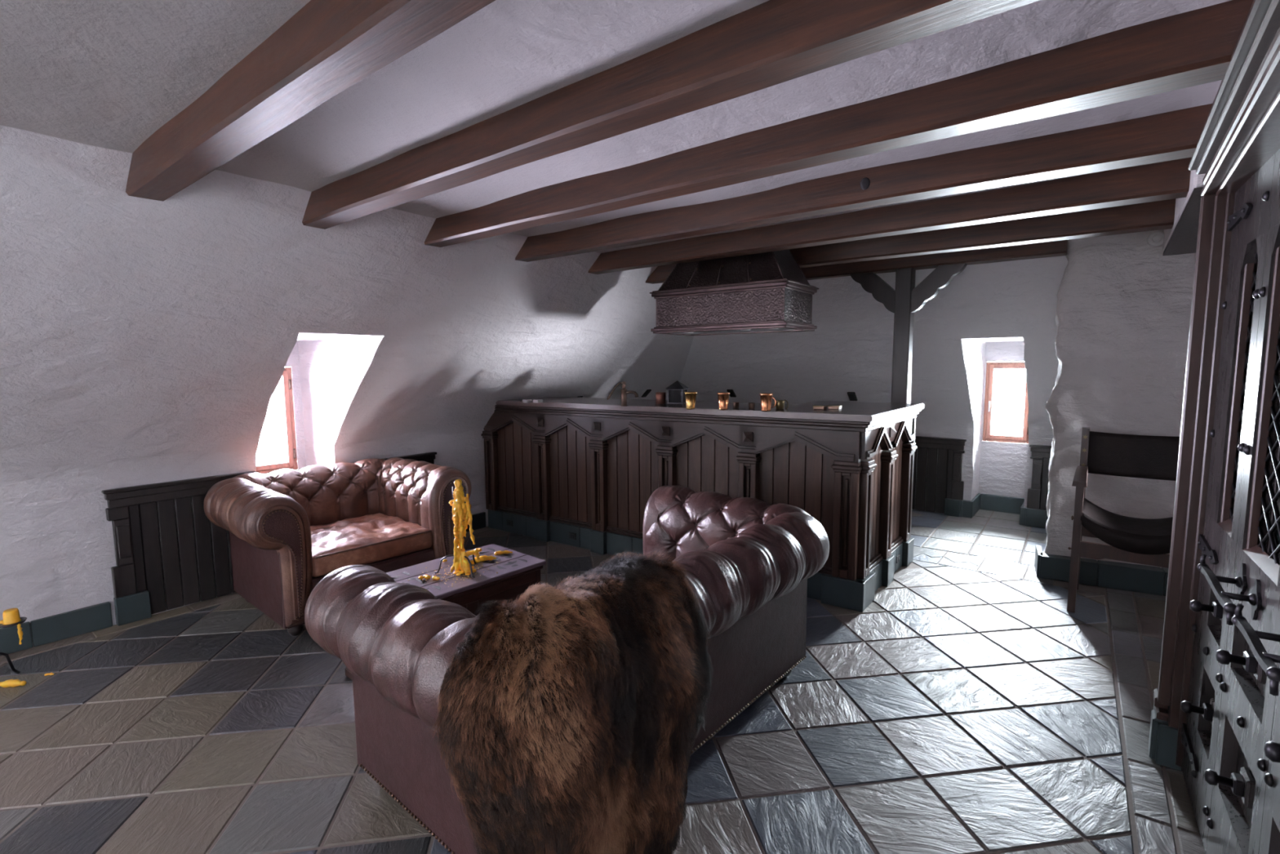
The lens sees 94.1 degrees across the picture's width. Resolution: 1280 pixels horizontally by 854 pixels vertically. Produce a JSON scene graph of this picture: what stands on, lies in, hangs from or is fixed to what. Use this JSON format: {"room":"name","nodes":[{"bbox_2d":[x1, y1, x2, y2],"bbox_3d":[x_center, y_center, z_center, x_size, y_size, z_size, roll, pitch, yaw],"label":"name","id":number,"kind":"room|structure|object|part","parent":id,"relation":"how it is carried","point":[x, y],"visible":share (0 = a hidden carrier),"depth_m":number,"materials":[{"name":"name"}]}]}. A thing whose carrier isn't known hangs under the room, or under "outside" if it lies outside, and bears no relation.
{"room":"attic bar lounge","nodes":[
{"label":"attic bar lounge","id":0,"kind":"room"},
{"bbox_2d":[0,124,693,646],"bbox_3d":[-1.754,-0.108,3.677,2.061,2.280,8.606,4,8,38],"label":"wall","id":1,"kind":"structure","parent":0,"point":[143,341],"depth_m":3.04,"materials":[{"name":"white paint"}]},
{"bbox_2d":[101,471,256,626],"bbox_3d":[-2.613,0.673,3.463,0.045,0.742,0.720,4,8,38],"label":"wainscot panel","id":2,"kind":"object","parent":1,"relation":"attached to","point":[139,584],"visible":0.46,"depth_m":3.38,"materials":[{"name":"wood"}]},
{"bbox_3d":[-2.615,0.354,3.430,0.045,0.100,0.720,4,8,38],"label":"head rail","id":3,"kind":"part","parent":2,"relation":"part of","materials":[{"name":"wood"}]},
{"bbox_3d":[-2.583,0.714,3.531,0.014,0.636,0.562,4,8,38],"label":"door","id":4,"kind":"part","parent":2,"relation":"part of","materials":[{"name":"wood"}]},
{"bbox_2d":[0,511,485,655],"bbox_3d":[-3.037,1.033,2.985,0.032,0.132,5.504,4,8,38],"label":"baseboard","id":5,"kind":"structure","parent":1,"relation":"attached to","point":[51,628],"depth_m":3.05,"materials":[{"name":"wood"}]},
{"bbox_2d":[256,367,297,474],"bbox_3d":[-2.601,-0.041,4.107,0.092,0.734,0.410,4,8,38],"label":"window","id":6,"kind":"structure","parent":1,"relation":"in","point":[286,380],"depth_m":4.22,"materials":[{"name":"brown wood"}]},
{"bbox_2d":[352,451,436,463],"bbox_3d":[-1.839,0.581,4.444,0.045,0.710,0.745,4,8,38],"label":"wainscot panel","id":7,"kind":"object","parent":1,"relation":"attached to","point":[429,457],"visible":0.02,"depth_m":4.59,"materials":[{"name":"wood"}]},
{"bbox_2d":[0,509,1205,853],"bbox_3d":[-0.012,1.109,2.691,6.400,0.005,9.000,4,8,38],"label":"floor","id":8,"kind":"structure","parent":0,"point":[965,709],"depth_m":2.25,"materials":[{"name":"tile"}]},
{"bbox_2d":[0,679,26,687],"bbox_3d":[-2.780,1.126,2.610,0.162,0.035,0.042,-2,6,-13],"label":"wax spill","id":9,"kind":"object","parent":8,"relation":"on","point":[11,682],"visible":1,"depth_m":2.60,"materials":[{"name":"wax"}]},
{"bbox_2d":[0,608,26,673],"bbox_3d":[-2.822,0.968,2.557,0.248,0.346,0.279,4,8,38],"label":"candle stand","id":10,"kind":"object","parent":8,"relation":"on","point":[11,617],"visible":1,"depth_m":2.57,"materials":[{"name":"black metal"}]},
{"bbox_2d":[0,617,26,627],"bbox_3d":[-2.722,0.849,2.584,0.092,0.014,0.092,4,8,38],"label":"drip tray","id":11,"kind":"object","parent":10,"relation":"on","point":[17,621],"depth_m":2.57,"materials":[{"name":"black metal"}]},
{"bbox_2d":[203,457,471,635],"bbox_3d":[-1.818,0.639,3.630,0.989,0.763,1.266,5,8,40],"label":"armchair","id":12,"kind":"object","parent":8,"relation":"on","point":[289,529],"visible":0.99,"depth_m":3.43,"materials":[{"name":"leather"}]},
{"bbox_3d":[-2.072,0.705,3.858,0.030,0.449,0.980,5,8,40],"label":"panel","id":13,"kind":"part","parent":12,"relation":"part of","materials":[{"name":"leather"}]},
{"bbox_3d":[-2.086,0.769,3.247,0.810,0.449,0.030,5,8,40],"label":"panel","id":14,"kind":"part","parent":12,"relation":"part of","materials":[{"name":"leather"}]},
{"bbox_3d":[-1.802,0.677,2.988,0.105,0.680,0.290,5,8,40],"label":"arm","id":15,"kind":"part","parent":12,"relation":"part of","materials":[{"name":"leather"}]},
{"bbox_3d":[-1.756,0.693,2.951,0.008,0.581,0.169,5,8,40],"label":"nailhead trim","id":16,"kind":"part","parent":12,"relation":"part of","materials":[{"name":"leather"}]},
{"bbox_3d":[-1.760,0.690,2.954,0.009,0.579,0.172,5,8,40],"label":"facing panel","id":17,"kind":"part","parent":12,"relation":"part of","materials":[{"name":"leather"}]},
{"bbox_3d":[-1.770,0.850,3.613,0.785,0.223,0.940,5,8,40],"label":"seat","id":18,"kind":"part","parent":12,"relation":"part of","materials":[{"name":"leather"}]},
{"bbox_2d":[310,512,432,577],"bbox_3d":[-1.714,0.662,3.544,0.679,0.167,0.706,5,8,40],"label":"seat cushion","id":19,"kind":"object","parent":12,"relation":"on","point":[339,540],"depth_m":3.43,"materials":[{"name":"leather"}]},
{"bbox_3d":[-1.179,0.597,3.709,0.105,0.680,0.290,5,8,40],"label":"arm","id":20,"kind":"part","parent":12,"relation":"part of","materials":[{"name":"leather"}]},
{"bbox_3d":[-1.138,0.610,3.674,0.009,0.579,0.172,5,8,40],"label":"facing panel","id":21,"kind":"part","parent":12,"relation":"part of","materials":[{"name":"leather"}]},
{"bbox_3d":[-1.134,0.613,3.671,0.008,0.581,0.169,5,8,40],"label":"nailhead trim","id":22,"kind":"part","parent":12,"relation":"part of","materials":[{"name":"gold metal"}]},
{"bbox_2d":[345,543,546,679],"bbox_3d":[-0.900,0.890,2.812,0.449,0.421,0.820,5,8,41],"label":"table","id":23,"kind":"object","parent":8,"relation":"on","point":[517,571],"visible":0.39,"depth_m":2.79,"materials":[{"name":"wood"}]},
{"bbox_3d":[-0.898,1.074,2.831,0.434,0.050,0.804,5,8,41],"label":"moulding","id":24,"kind":"part","parent":23,"relation":"part of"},
{"bbox_2d":[418,574,431,579],"bbox_3d":[-0.977,0.681,2.702,0.051,0.019,0.039,-4,7,-29],"label":"drip","id":25,"kind":"object","parent":23,"relation":"on","point":[425,576],"visible":1,"depth_m":2.69,"materials":[{"name":"wax"}]},
{"bbox_2d":[431,575,439,580],"bbox_3d":[-0.922,0.683,2.693,0.042,0.017,0.024,4,8,38],"label":"drip","id":26,"kind":"object","parent":23,"relation":"on","point":[434,577],"visible":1,"depth_m":2.69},
{"bbox_2d":[408,562,497,586],"bbox_3d":[-0.859,0.677,2.791,0.337,0.005,0.400,4,8,38],"label":"crumbs","id":27,"kind":"object","parent":23,"relation":"on","point":[496,562],"visible":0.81,"depth_m":2.75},
{"bbox_2d":[434,479,481,577],"bbox_3d":[-0.816,0.462,2.771,0.203,0.443,0.212,4,8,38],"label":"candle holder","id":28,"kind":"object","parent":23,"relation":"on","point":[461,511],"visible":1,"depth_m":2.76,"materials":[{"name":"yellow metal"}]},
{"bbox_2d":[470,559,479,564],"bbox_3d":[-0.816,0.660,2.903,0.072,0.027,0.029,-3,7,-25],"label":"drip","id":29,"kind":"object","parent":23,"relation":"on","point":[471,561],"visible":0.48,"depth_m":2.90,"materials":[{"name":"wax"}]},
{"bbox_2d":[474,555,496,561],"bbox_3d":[-0.771,0.652,2.957,0.112,0.032,0.037,-2,6,-16],"label":"drip","id":30,"kind":"object","parent":23,"relation":"on","point":[484,557],"visible":0.73,"depth_m":2.95,"materials":[{"name":"wax"}]},
{"bbox_3d":[-0.901,0.711,2.793,0.430,0.020,0.800,5,8,41],"label":"moulding","id":31,"kind":"part","parent":23,"relation":"part of","materials":[{"name":"wood"}]},
{"bbox_2d":[494,550,512,555],"bbox_3d":[-0.700,0.644,3.056,0.091,0.023,0.025,-2,6,-16],"label":"drip","id":32,"kind":"object","parent":23,"relation":"on","point":[497,553],"visible":1,"depth_m":3.05,"materials":[{"name":"wax"}]},
{"bbox_2d":[304,485,829,853],"bbox_3d":[-0.061,0.771,2.251,0.999,0.761,1.905,5,8,41],"label":"sofa","id":33,"kind":"object","parent":8,"relation":"on","point":[748,562],"visible":0.51,"depth_m":1.88,"materials":[{"name":"leather"}]},
{"bbox_3d":[-0.912,0.781,1.932,0.105,0.680,0.290,5,8,41],"label":"arm","id":34,"kind":"part","parent":33,"relation":"part of","materials":[{"name":"leather"}]},
{"bbox_3d":[-0.620,0.919,1.698,0.820,0.449,0.030,5,8,41],"label":"panel","id":35,"kind":"part","parent":33,"relation":"part of","materials":[{"name":"leather"}]},
{"bbox_2d":[430,547,715,853],"bbox_3d":[-0.169,0.764,1.586,0.428,0.707,0.742,5,8,41],"label":"fur throw","id":36,"kind":"object","parent":33,"relation":"on","point":[570,717],"visible":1,"depth_m":1.39,"materials":[{"name":"fur"}]},
{"bbox_3d":[-0.088,1.065,2.301,0.796,0.010,1.623,5,8,41],"label":"nail trim","id":37,"kind":"part","parent":33,"relation":"part of","materials":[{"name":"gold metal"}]},
{"bbox_3d":[0.131,0.647,3.133,0.105,0.680,0.290,5,8,41],"label":"arm","id":38,"kind":"part","parent":33,"relation":"part of","materials":[{"name":"leather"}]},
{"bbox_3d":[0.199,0.877,2.039,0.030,0.449,1.620,5,8,41],"label":"panel","id":39,"kind":"part","parent":33,"relation":"part of","materials":[{"name":"leather"}]},
{"bbox_3d":[0.419,0.786,2.894,0.820,0.449,0.030,5,8,41],"label":"panel","id":40,"kind":"part","parent":33,"relation":"part of","materials":[{"name":"leather"}]},
{"bbox_2d":[480,404,920,612],"bbox_3d":[0.294,0.371,4.592,3.213,1.066,1.142,4,7,35],"label":"bar counter","id":41,"kind":"object","parent":8,"relation":"on","point":[584,478],"depth_m":3.97,"materials":[{"name":"brown wood"}]},
{"bbox_3d":[-1.022,-0.021,4.812,0.680,0.152,0.034,4,7,35],"label":"arch moulding","id":42,"kind":"part","parent":41,"relation":"part of","materials":[{"name":"wood"}]},
{"bbox_3d":[-0.994,0.303,4.883,0.600,0.840,0.008,4,7,35],"label":"plank panel","id":43,"kind":"part","parent":41,"relation":"part of","materials":[{"name":"wood"}]},
{"bbox_3d":[-0.999,0.702,4.912,0.510,0.035,0.034,4,7,35],"label":"rail","id":44,"kind":"part","parent":41,"relation":"part of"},
{"bbox_3d":[-0.543,0.009,4.481,0.645,0.152,0.034,4,7,35],"label":"arch moulding","id":45,"kind":"part","parent":41,"relation":"part of","materials":[{"name":"wood"}]},
{"bbox_3d":[-0.520,0.732,4.581,0.475,0.035,0.034,4,7,35],"label":"rail","id":46,"kind":"part","parent":41,"relation":"part of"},
{"bbox_3d":[-0.515,0.334,4.552,0.565,0.840,0.008,4,7,35],"label":"plank panel","id":47,"kind":"part","parent":41,"relation":"part of","materials":[{"name":"wood"}]},
{"bbox_3d":[-0.047,0.763,4.254,0.497,0.035,0.034,4,7,35],"label":"rail","id":48,"kind":"part","parent":41,"relation":"part of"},
{"bbox_3d":[-0.070,0.040,4.154,0.667,0.152,0.034,4,7,35],"label":"arch moulding","id":49,"kind":"part","parent":41,"relation":"part of","materials":[{"name":"wood"}]},
{"bbox_3d":[-0.042,0.364,4.225,0.587,0.840,0.008,4,7,35],"label":"plank panel","id":50,"kind":"part","parent":41,"relation":"part of","materials":[{"name":"wood"}]},
{"bbox_3d":[0.416,0.071,3.818,0.676,0.152,0.034,4,7,35],"label":"arch moulding","id":51,"kind":"part","parent":41,"relation":"part of","materials":[{"name":"wood"}]},
{"bbox_3d":[0.444,0.395,3.889,0.596,0.840,0.008,4,7,35],"label":"plank panel","id":52,"kind":"part","parent":41,"relation":"part of","materials":[{"name":"wood"}]},
{"bbox_3d":[0.285,-0.128,4.532,3.213,0.061,1.123,4,7,35],"label":"cornice","id":53,"kind":"part","parent":41,"relation":"part of","materials":[{"name":"wood"}]},
{"bbox_2d":[495,396,924,422],"bbox_3d":[0.375,-0.171,4.471,3.026,0.036,1.152,4,7,35],"label":"countertop","id":54,"kind":"structure","parent":41,"relation":"on","point":[864,411],"depth_m":3.90,"materials":[{"name":"wood"}]},
{"bbox_2d":[522,399,532,403],"bbox_3d":[-0.851,-0.195,4.500,0.052,0.022,0.052,4,7,35],"label":"glass dish","id":55,"kind":"object","parent":54,"relation":"on","point":[526,401],"visible":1,"depth_m":4.49,"materials":[{"name":"glass"}]},
{"bbox_2d":[533,399,542,403],"bbox_3d":[-0.769,-0.194,4.490,0.052,0.022,0.052,4,7,35],"label":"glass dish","id":56,"kind":"object","parent":54,"relation":"on","point":[537,401],"visible":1,"depth_m":4.47,"materials":[{"name":"glass"}]},
{"bbox_2d":[606,381,638,406],"bbox_3d":[-0.117,-0.223,4.014,0.210,0.168,0.052,1,6,10],"label":"bar faucet","id":57,"kind":"object","parent":54,"relation":"on","point":[624,391],"visible":1,"depth_m":4.00,"materials":[{"name":"brown metal"}]},
{"bbox_3d":[-0.169,-0.242,4.012,0.113,0.121,0.016,-1,6,-2],"label":"lever","id":58,"kind":"part","parent":57,"relation":"part of","materials":[{"name":"brown metal"}]},
{"bbox_3d":[-0.055,-0.223,4.013,0.088,0.045,0.022,0,6,1],"label":"spout","id":59,"kind":"part","parent":57,"relation":"part of","materials":[{"name":"brown metal"}]},
{"bbox_2d":[655,391,666,404],"bbox_3d":[0.148,-0.208,4.263,0.074,0.082,0.074,4,8,38],"label":"tin canister","id":60,"kind":"object","parent":54,"relation":"on","point":[660,396],"visible":1,"depth_m":4.23,"materials":[{"name":"orange metal"}]},
{"bbox_3d":[0.147,-0.243,4.260,0.074,0.012,0.074,4,8,38],"label":"lid","id":61,"kind":"part","parent":60,"relation":"part of","materials":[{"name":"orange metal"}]},
{"bbox_2d":[666,380,688,404],"bbox_3d":[0.266,-0.249,4.245,0.140,0.165,0.140,2,6,21],"label":"lantern","id":62,"kind":"object","parent":54,"relation":"on","point":[675,392],"visible":0.87,"depth_m":4.20,"materials":[{"name":"black metal"}]},
{"bbox_3d":[0.266,-0.220,4.248,0.128,0.108,0.128,2,6,21],"label":"frame","id":63,"kind":"part","parent":62,"relation":"part of","materials":[{"name":"black metal"}]},
{"bbox_3d":[0.266,-0.222,4.248,0.094,0.088,0.094,2,6,21],"label":"panel","id":64,"kind":"part","parent":62,"relation":"part of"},
{"bbox_2d":[684,391,697,409],"bbox_3d":[0.315,-0.164,3.701,0.078,0.108,0.078,4,8,38],"label":"beaker","id":65,"kind":"object","parent":54,"relation":"on","point":[690,397],"visible":1,"depth_m":3.67,"materials":[{"name":"gold metal"}]},
{"bbox_2d":[716,391,729,410],"bbox_3d":[0.507,-0.156,3.627,0.076,0.106,0.076,4,8,38],"label":"beaker","id":66,"kind":"object","parent":54,"relation":"on","point":[723,397],"visible":1,"depth_m":3.60,"materials":[{"name":"orange metal"}]},
{"bbox_2d":[732,401,739,408],"bbox_3d":[0.610,-0.140,3.788,0.044,0.038,0.044,4,8,38],"label":"tumbler","id":67,"kind":"object","parent":54,"relation":"on","point":[735,404],"visible":1,"depth_m":3.77,"materials":[{"name":"clear glass"}]},
{"bbox_2d":[747,402,755,408],"bbox_3d":[0.697,-0.132,3.721,0.044,0.036,0.044,4,8,38],"label":"tumbler","id":68,"kind":"object","parent":54,"relation":"on","point":[751,405],"visible":1,"depth_m":3.71,"materials":[{"name":"clear glass"}]},
{"bbox_2d":[760,392,776,411],"bbox_3d":[0.747,-0.145,3.499,0.090,0.106,0.076,0,6,2],"label":"mug","id":69,"kind":"object","parent":54,"relation":"on","point":[766,398],"visible":1,"depth_m":3.47,"materials":[{"name":"orange metal"}]},
{"bbox_2d":[775,399,788,408],"bbox_3d":[0.879,-0.139,3.701,0.078,0.066,0.059,0,6,8],"label":"mug","id":70,"kind":"object","parent":54,"relation":"on","point":[780,404],"visible":0.91,"depth_m":3.68,"materials":[{"name":"gold metal"}]},
{"bbox_2d":[775,400,784,408],"bbox_3d":[0.870,-0.139,3.703,0.059,0.050,0.059,4,8,38],"label":"cup","id":71,"kind":"object","parent":70,"relation":"on","point":[780,404],"depth_m":3.68,"materials":[{"name":"gold metal"}]},
{"bbox_2d":[812,404,826,409],"bbox_3d":[1.103,-0.121,3.652,0.072,0.021,0.064,4,7,35],"label":"box","id":72,"kind":"object","parent":54,"relation":"on","point":[815,406],"visible":1,"depth_m":3.63,"materials":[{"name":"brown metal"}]},
{"bbox_3d":[1.103,-0.129,3.651,0.072,0.005,0.064,4,7,35],"label":"lid","id":73,"kind":"part","parent":72,"relation":"part of","materials":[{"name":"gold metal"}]},
{"bbox_2d":[826,404,841,409],"bbox_3d":[1.190,-0.120,3.643,0.072,0.021,0.064,4,7,35],"label":"box","id":74,"kind":"object","parent":54,"relation":"on","point":[830,406],"visible":1,"depth_m":3.62,"materials":[{"name":"brown wood"}]},
{"bbox_3d":[1.190,-0.129,3.642,0.072,0.005,0.064,4,7,35],"label":"lid","id":75,"kind":"part","parent":74,"relation":"part of","materials":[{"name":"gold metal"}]},
{"bbox_3d":[0.934,0.427,3.551,0.597,0.840,0.008,4,7,35],"label":"plank panel","id":76,"kind":"part","parent":41,"relation":"part of","materials":[{"name":"wood"}]},
{"bbox_3d":[0.906,0.103,3.480,0.677,0.152,0.034,4,7,35],"label":"arch moulding","id":77,"kind":"part","parent":41,"relation":"part of","materials":[{"name":"wood"}]},
{"bbox_3d":[0.929,0.826,3.580,0.507,0.035,0.034,4,7,35],"label":"rail","id":78,"kind":"part","parent":41,"relation":"part of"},
{"bbox_3d":[1.381,0.423,3.558,0.008,0.840,0.435,4,8,38],"label":"plank panel","id":79,"kind":"part","parent":41,"relation":"part of","materials":[{"name":"wood"}]},
{"bbox_3d":[1.396,0.821,3.590,0.034,0.035,0.345,4,8,38],"label":"rail","id":80,"kind":"part","parent":41,"relation":"part of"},
{"bbox_3d":[1.413,0.071,3.493,0.034,0.173,0.515,4,8,38],"label":"arch moulding","id":81,"kind":"part","parent":41,"relation":"part of","materials":[{"name":"wood"}]},
{"bbox_3d":[1.659,0.384,3.910,0.008,0.840,0.465,4,8,38],"label":"plank panel","id":82,"kind":"part","parent":41,"relation":"part of","materials":[{"name":"wood"}]},
{"bbox_3d":[1.674,0.782,3.942,0.034,0.035,0.375,4,8,38],"label":"rail","id":83,"kind":"part","parent":41,"relation":"part of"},
{"bbox_2d":[896,553,900,563],"bbox_3d":[1.722,0.879,3.982,0.016,0.050,0.070,4,7,35],"label":"socket","id":84,"kind":"object","parent":41,"relation":"attached to","point":[898,555],"depth_m":3.97,"materials":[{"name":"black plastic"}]},
{"bbox_3d":[1.692,0.032,3.845,0.034,0.173,0.545,4,8,38],"label":"arch moulding","id":85,"kind":"part","parent":41,"relation":"part of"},
{"bbox_2d":[849,262,967,403],"bbox_3d":[1.889,-0.103,4.323,0.770,2.040,0.108,4,8,38],"label":"timber post","id":86,"kind":"object","parent":8,"relation":"on","point":[906,300],"visible":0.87,"depth_m":4.22,"materials":[{"name":"wood"}]},
{"bbox_3d":[1.889,-0.103,4.323,0.108,2.040,0.108,4,8,38],"label":"post","id":87,"kind":"part","parent":86,"relation":"part of","materials":[{"name":"wood"}]},
{"bbox_2d":[1066,426,1179,613],"bbox_3d":[2.739,0.530,3.275,0.596,0.985,0.561,4,8,38],"label":"armchair","id":88,"kind":"object","parent":8,"relation":"on","point":[1145,541],"visible":0.68,"depth_m":3.34,"materials":[{"name":"black leather"}]},
{"bbox_3d":[2.399,0.672,3.283,0.038,0.705,0.050,4,8,38],"label":"leg","id":89,"kind":"part","parent":88,"relation":"part of","materials":[{"name":"wood"}]},
{"bbox_3d":[2.515,0.267,3.396,0.065,0.062,0.520,4,8,38],"label":"armrest","id":90,"kind":"part","parent":88,"relation":"part of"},
{"bbox_3d":[2.673,0.494,3.619,0.036,0.985,0.075,4,8,38],"label":"post","id":91,"kind":"part","parent":88,"relation":"part of","materials":[{"name":"wood"}]},
{"bbox_3d":[2.734,0.508,3.267,0.510,0.105,0.442,4,8,38],"label":"seat","id":92,"kind":"part","parent":88,"relation":"part of","materials":[{"name":"leather"}]},
{"bbox_3d":[2.891,0.166,3.435,0.535,0.258,0.060,4,8,38],"label":"backrest","id":93,"kind":"part","parent":88,"relation":"part of","materials":[{"name":"leather"}]},
{"bbox_2d":[0,0,1231,253],"bbox_3d":[0.162,-0.895,1.244,4.580,0.016,7.300,4,8,38],"label":"ceiling","id":94,"kind":"structure","parent":0,"point":[103,73],"depth_m":1.58,"materials":[{"name":"paint"}]},
{"bbox_2d":[125,0,495,200],"bbox_3d":[-0.679,-0.842,1.312,3.280,0.138,0.122,4,8,38],"label":"ceiling beam","id":95,"kind":"structure","parent":94,"relation":"attached to","point":[326,47],"depth_m":1.38,"materials":[{"name":"wood"}]},
{"bbox_2d":[302,0,1039,229],"bbox_3d":[-0.303,-0.894,1.788,3.280,0.138,0.122,4,8,38],"label":"ceiling beam","id":96,"kind":"structure","parent":94,"relation":"attached to","point":[771,42],"depth_m":1.46,"materials":[{"name":"wood"}]},
{"bbox_2d":[649,248,818,335],"bbox_3d":[0.583,-0.887,3.759,0.938,0.572,0.492,4,7,36],"label":"range hood","id":97,"kind":"object","parent":94,"relation":"hanging from","point":[766,292],"visible":0.97,"depth_m":3.58,"materials":[{"name":"brown metal"}]},
{"bbox_3d":[0.584,-0.737,3.775,0.938,0.270,0.492,4,7,36],"label":"moulding","id":98,"kind":"part","parent":97,"relation":"part of","materials":[{"name":"brown wood"}]},
{"bbox_3d":[0.585,-0.615,3.788,0.856,0.008,0.410,4,7,36],"label":"filter plate","id":99,"kind":"part","parent":97,"relation":"part of","materials":[{"name":"metal"}]},
{"bbox_2d":[424,0,1253,247],"bbox_3d":[0.076,-0.947,2.268,3.280,0.137,0.120,4,8,38],"label":"ceiling beam","id":100,"kind":"structure","parent":94,"relation":"attached to","point":[1194,47],"depth_m":1.66,"materials":[{"name":"wood"}]},
{"bbox_2d":[515,103,1212,262],"bbox_3d":[0.467,-1.002,2.764,3.281,0.137,0.122,4,7,37],"label":"ceiling beam","id":101,"kind":"structure","parent":94,"relation":"attached to","point":[1175,135],"depth_m":2.27,"materials":[{"name":"wood"}]},
{"bbox_2d":[587,156,1191,274],"bbox_3d":[0.844,-1.058,3.273,3.240,0.138,0.119,4,7,37],"label":"ceiling beam","id":102,"kind":"structure","parent":94,"relation":"attached to","point":[1167,180],"depth_m":2.80,"materials":[{"name":"wood"}]},
{"bbox_2d":[645,198,1175,284],"bbox_3d":[1.253,-1.117,3.816,3.271,0.138,0.121,4,7,37],"label":"ceiling beam","id":103,"kind":"structure","parent":94,"relation":"attached to","point":[1157,215],"depth_m":3.25,"materials":[{"name":"wood"}]},
{"bbox_2d":[800,240,1067,279],"bbox_3d":[1.533,-1.203,4.488,2.750,0.133,0.126,4,8,38],"label":"ceiling beam","id":104,"kind":"structure","parent":94,"relation":"attached to","point":[1055,248],"depth_m":4.02,"materials":[{"name":"wood"}]},
{"bbox_2d":[1162,169,1205,255],"bbox_3d":[2.700,-1.008,2.694,0.425,0.195,1.780,4,8,38],"label":"trim","id":105,"kind":"structure","parent":94,"relation":"attached to","point":[1182,238],"depth_m":2.70,"materials":[{"name":"paint"}]},
{"bbox_2d":[1146,231,1164,246],"bbox_3d":[2.954,-1.077,3.406,0.084,0.083,0.040,4,8,38],"label":"sensor","id":106,"kind":"object","parent":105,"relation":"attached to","point":[1156,238],"visible":0.91,"depth_m":3.40,"materials":[{"name":"white plastic"}]},
{"bbox_2d":[641,389,651,397],"bbox_3d":[0.067,-0.363,6.419,0.094,0.088,0.072,4,8,38],"label":"outlet plate","id":107,"kind":"object","parent":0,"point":[645,394],"visible":1,"depth_m":6.40,"materials":[{"name":"black plastic"}]},
{"bbox_2d":[726,389,736,397],"bbox_3d":[0.991,-0.365,6.451,0.072,0.088,0.094,4,8,38],"label":"outlet plate","id":108,"kind":"object","parent":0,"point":[731,392],"visible":0.95,"depth_m":6.43,"materials":[{"name":"black plastic"}]},
{"bbox_2d":[680,255,1068,513],"bbox_3d":[1.526,-0.342,5.675,4.180,2.280,2.044,4,8,38],"label":"wall","id":109,"kind":"structure","parent":0,"point":[1004,311],"depth_m":5.10,"materials":[{"name":"white paint"}]},
{"bbox_2d":[847,391,857,400],"bbox_3d":[2.014,-0.288,5.652,0.072,0.088,0.094,4,8,38],"label":"outlet plate","id":110,"kind":"object","parent":109,"relation":"attached to","point":[851,395],"visible":1,"depth_m":5.63,"materials":[{"name":"black plastic"}]},
{"bbox_2d":[911,435,967,516],"bbox_3d":[2.596,0.437,5.551,0.765,0.700,0.045,4,8,38],"label":"wainscot panel","id":111,"kind":"object","parent":109,"relation":"attached to","point":[948,484],"visible":0.46,"depth_m":5.46,"materials":[{"name":"wood"}]},
{"bbox_3d":[2.553,0.478,5.610,0.607,0.594,0.014,4,8,38],"label":"door","id":112,"kind":"part","parent":111,"relation":"part of","materials":[{"name":"wood"}]},
{"bbox_3d":[2.594,0.139,5.520,0.765,0.100,0.045,4,8,38],"label":"head rail","id":113,"kind":"part","parent":111,"relation":"part of","materials":[{"name":"wood"}]},
{"bbox_2d":[946,493,1048,525],"bbox_3d":[3.248,0.732,5.327,0.820,0.150,0.465,4,8,38],"label":"baseboard","id":114,"kind":"structure","parent":109,"relation":"attached to","point":[1011,504],"depth_m":5.44,"materials":[{"name":"wood"}]},
{"bbox_2d":[982,361,1028,443],"bbox_3d":[3.353,-0.225,5.428,0.376,0.734,0.092,4,8,38],"label":"window","id":115,"kind":"structure","parent":109,"relation":"in","point":[991,366],"depth_m":5.47,"materials":[{"name":"brown wood"}]},
{"bbox_3d":[3.221,-0.191,5.496,0.018,0.100,0.028,4,8,38],"label":"handle","id":116,"kind":"part","parent":115,"relation":"part of","materials":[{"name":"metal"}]},
{"bbox_2d":[1025,444,1052,528],"bbox_3d":[3.415,0.502,4.912,0.380,0.690,0.045,4,8,38],"label":"wainscot panel","id":117,"kind":"object","parent":109,"relation":"attached to","point":[1036,509],"visible":0.35,"depth_m":4.97,"materials":[{"name":"wood"}]},
{"bbox_3d":[3.413,0.209,4.881,0.380,0.100,0.045,4,8,38],"label":"head rail","id":118,"kind":"part","parent":117,"relation":"part of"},
{"bbox_2d":[1044,229,1195,568],"bbox_3d":[3.275,-0.151,3.959,1.409,2.210,2.532,-1,6,-7],"label":"wall pillar","id":119,"kind":"structure","parent":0,"point":[1123,311],"depth_m":3.59,"materials":[{"name":"paint"}]},
{"bbox_2d":[1034,545,1168,595],"bbox_3d":[3.283,0.920,3.542,1.550,0.145,0.262,3,7,31],"label":"baseboard","id":120,"kind":"structure","parent":119,"relation":"attached to","point":[1144,579],"depth_m":3.65,"materials":[{"name":"wood"}]},
{"bbox_3d":[0.857,0.295,-0.289,1.278,2.260,5.557,4,8,38],"label":"wall","id":121,"kind":"structure","parent":0,"visible":0},
{"bbox_2d":[1148,0,1279,771],"bbox_3d":[1.383,0.209,1.386,0.165,2.035,1.880,4,8,38],"label":"trim","id":122,"kind":"structure","parent":121,"relation":"attached to","point":[1240,133],"depth_m":1.88,"materials":[{"name":"wood"}]},
{"bbox_3d":[1.864,0.978,2.077,0.110,0.065,0.130,4,8,38],"label":"casing","id":123,"kind":"part","parent":122,"relation":"part of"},
{"bbox_2d":[1167,149,1279,853],"bbox_3d":[1.414,0.280,1.370,0.119,1.873,1.540,4,7,35],"label":"cabinet","id":124,"kind":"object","parent":121,"relation":"in","point":[1230,735],"depth_m":1.52,"materials":[{"name":"wood"}]},
{"bbox_3d":[1.679,-0.103,1.637,0.004,0.804,0.186,4,7,35],"label":"leaded pane","id":125,"kind":"part","parent":124,"relation":"part of","materials":[{"name":"clear glass"}]},
{"bbox_3d":[1.466,-0.070,1.337,0.004,0.804,0.312,4,7,35],"label":"leaded pane","id":126,"kind":"part","parent":124,"relation":"part of","materials":[{"name":"clear glass"}]}
]}

